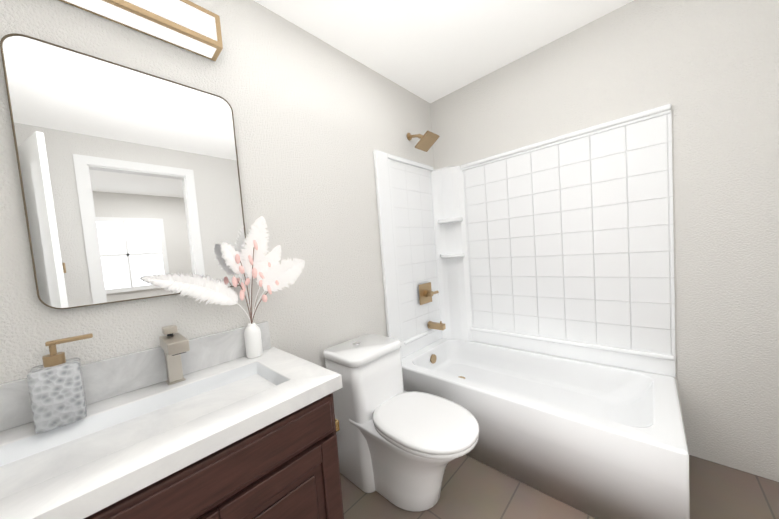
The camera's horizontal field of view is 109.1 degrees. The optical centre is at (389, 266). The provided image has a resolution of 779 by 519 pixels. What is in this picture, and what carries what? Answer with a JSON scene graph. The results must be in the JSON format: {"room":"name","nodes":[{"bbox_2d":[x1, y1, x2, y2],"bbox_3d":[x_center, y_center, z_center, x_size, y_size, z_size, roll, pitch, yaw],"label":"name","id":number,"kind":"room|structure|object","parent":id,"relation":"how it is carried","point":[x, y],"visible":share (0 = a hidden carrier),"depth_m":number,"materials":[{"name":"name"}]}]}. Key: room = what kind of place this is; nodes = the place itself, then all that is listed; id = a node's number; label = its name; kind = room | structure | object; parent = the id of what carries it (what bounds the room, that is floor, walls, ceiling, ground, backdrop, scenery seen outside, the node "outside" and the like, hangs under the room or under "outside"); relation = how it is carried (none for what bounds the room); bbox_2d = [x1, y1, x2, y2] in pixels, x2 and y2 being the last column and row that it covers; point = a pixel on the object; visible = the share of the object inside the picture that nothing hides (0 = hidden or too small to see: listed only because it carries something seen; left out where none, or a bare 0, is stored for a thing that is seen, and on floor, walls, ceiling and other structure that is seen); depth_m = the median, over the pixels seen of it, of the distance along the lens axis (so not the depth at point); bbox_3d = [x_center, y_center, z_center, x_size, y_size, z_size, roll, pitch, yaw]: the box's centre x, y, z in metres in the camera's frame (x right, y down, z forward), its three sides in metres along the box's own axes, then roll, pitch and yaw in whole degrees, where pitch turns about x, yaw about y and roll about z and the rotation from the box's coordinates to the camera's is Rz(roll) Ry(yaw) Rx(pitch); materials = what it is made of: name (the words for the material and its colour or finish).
{"room":"bathroom","nodes":[
{"label":"bathroom","id":0,"kind":"room"},
{"bbox_2d":[0,0,434,383],"bbox_3d":[-0.471,-0.069,1.669,0.120,2.580,2.860,-1,4,43],"label":"wall","id":1,"kind":"structure","parent":0,"point":[317,122],"depth_m":1.44,"materials":[{"name":"white paint"}]},
{"bbox_2d":[0,33,247,308],"bbox_3d":[-0.925,-0.316,1.089,0.021,0.865,0.638,-1,4,43],"label":"mirror","id":2,"kind":"object","parent":1,"relation":"attached to","point":[129,178],"visible":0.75,"depth_m":1.00,"materials":[{"name":"clear glass"}]},
{"bbox_2d":[59,0,222,60],"bbox_3d":[-0.945,-0.973,1.018,0.111,0.136,0.556,-1,4,43],"label":"sconce","id":3,"kind":"object","parent":1,"relation":"attached to","point":[190,26],"visible":1,"depth_m":1.07,"materials":[{"name":"white glass"}]},
{"bbox_2d":[407,130,439,151],"bbox_3d":[0.252,-1.012,2.193,0.243,0.171,0.156,-1,4,43],"label":"shower head","id":4,"kind":"object","parent":1,"relation":"attached to","point":[427,141],"visible":1,"depth_m":2.16},
{"bbox_2d":[419,282,438,304],"bbox_3d":[0.334,0.224,2.335,0.070,0.170,0.190,-1,4,43],"label":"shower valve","id":5,"kind":"structure","parent":1,"relation":"attached to","point":[426,292],"depth_m":2.32,"materials":[{"name":"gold metal"}]},
{"bbox_2d":[427,321,445,329],"bbox_3d":[0.399,0.494,2.343,0.144,0.079,0.068,-1,4,43],"label":"tub spout","id":6,"kind":"object","parent":1,"relation":"attached to","point":[436,325],"visible":1,"depth_m":2.32,"materials":[{"name":"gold metal"}]},
{"bbox_2d":[254,0,632,102],"bbox_3d":[1.267,-1.423,-0.137,5.170,0.060,2.860,-1,4,43],"label":"ceiling","id":7,"kind":"structure","parent":0,"point":[430,51],"depth_m":1.68,"materials":[{"name":"white paint"}]},
{"bbox_2d":[340,455,778,518],"bbox_3d":[1.465,1.205,0.013,5.170,0.060,2.860,-1,4,43],"label":"floor","id":8,"kind":"structure","parent":0,"point":[471,488],"depth_m":1.37,"materials":[{"name":"tile"}]},
{"bbox_2d":[0,321,343,518],"bbox_3d":[-0.699,0.799,0.895,0.576,0.973,0.985,-1,4,43],"label":"bathroom vanity","id":9,"kind":"object","parent":8,"relation":"on","point":[227,428],"visible":1,"depth_m":0.84,"materials":[{"name":"white stone"}]},
{"bbox_2d":[27,333,92,432],"bbox_3d":[-1.000,0.347,0.858,0.100,0.250,0.135,-1,4,43],"label":"soap dispenser","id":10,"kind":"object","parent":9,"relation":"on","point":[55,381],"visible":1,"depth_m":0.82,"materials":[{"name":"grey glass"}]},
{"bbox_2d":[159,325,189,384],"bbox_3d":[-0.800,0.338,1.039,0.177,0.218,0.062,-1,4,43],"label":"faucet","id":11,"kind":"object","parent":9,"relation":"on","point":[174,346],"visible":1,"depth_m":1.06,"materials":[{"name":"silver metal"}]},
{"bbox_2d":[142,216,304,357],"bbox_3d":[-0.663,0.100,1.199,0.181,0.653,0.585,-1,4,43],"label":"vase","id":12,"kind":"object","parent":9,"relation":"on","point":[269,271],"visible":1,"depth_m":1.27,"materials":[{"name":"white ceramic"}]},
{"bbox_2d":[335,419,339,431],"bbox_3d":[-0.306,0.709,1.236,0.130,0.045,0.109,-1,4,43],"label":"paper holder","id":13,"kind":"object","parent":9,"relation":"attached to","point":[337,425],"visible":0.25,"depth_m":1.22,"materials":[{"name":"gold metal"}]},
{"bbox_2d":[323,334,478,511],"bbox_3d":[0.068,0.824,1.492,0.836,0.742,0.419,-1,4,43],"label":"toilet","id":14,"kind":"object","parent":8,"relation":"on","point":[399,446],"visible":0.96,"depth_m":1.43,"materials":[{"name":"white ceramic"}]},
{"bbox_2d":[401,338,689,518],"bbox_3d":[0.840,0.894,1.841,1.517,0.445,0.757,-1,4,43],"label":"bathtub","id":15,"kind":"object","parent":8,"relation":"on","point":[597,440],"visible":0.96,"depth_m":1.45,"materials":[{"name":"white ceramic"}]},
{"bbox_2d":[430,0,778,481],"bbox_3d":[2.344,-0.237,0.891,5.050,2.580,0.120,-1,4,43],"label":"wall","id":16,"kind":"structure","parent":0,"point":[708,70],"depth_m":1.46,"materials":[{"name":"white paint"}]},
{"bbox_2d":[373,104,675,376],"bbox_3d":[0.757,-0.101,1.777,1.519,1.554,0.781,-1,4,43],"label":"shower surround","id":17,"kind":"structure","parent":16,"relation":"attached to","point":[562,246],"depth_m":1.96,"materials":[{"name":"tile"}]}
]}

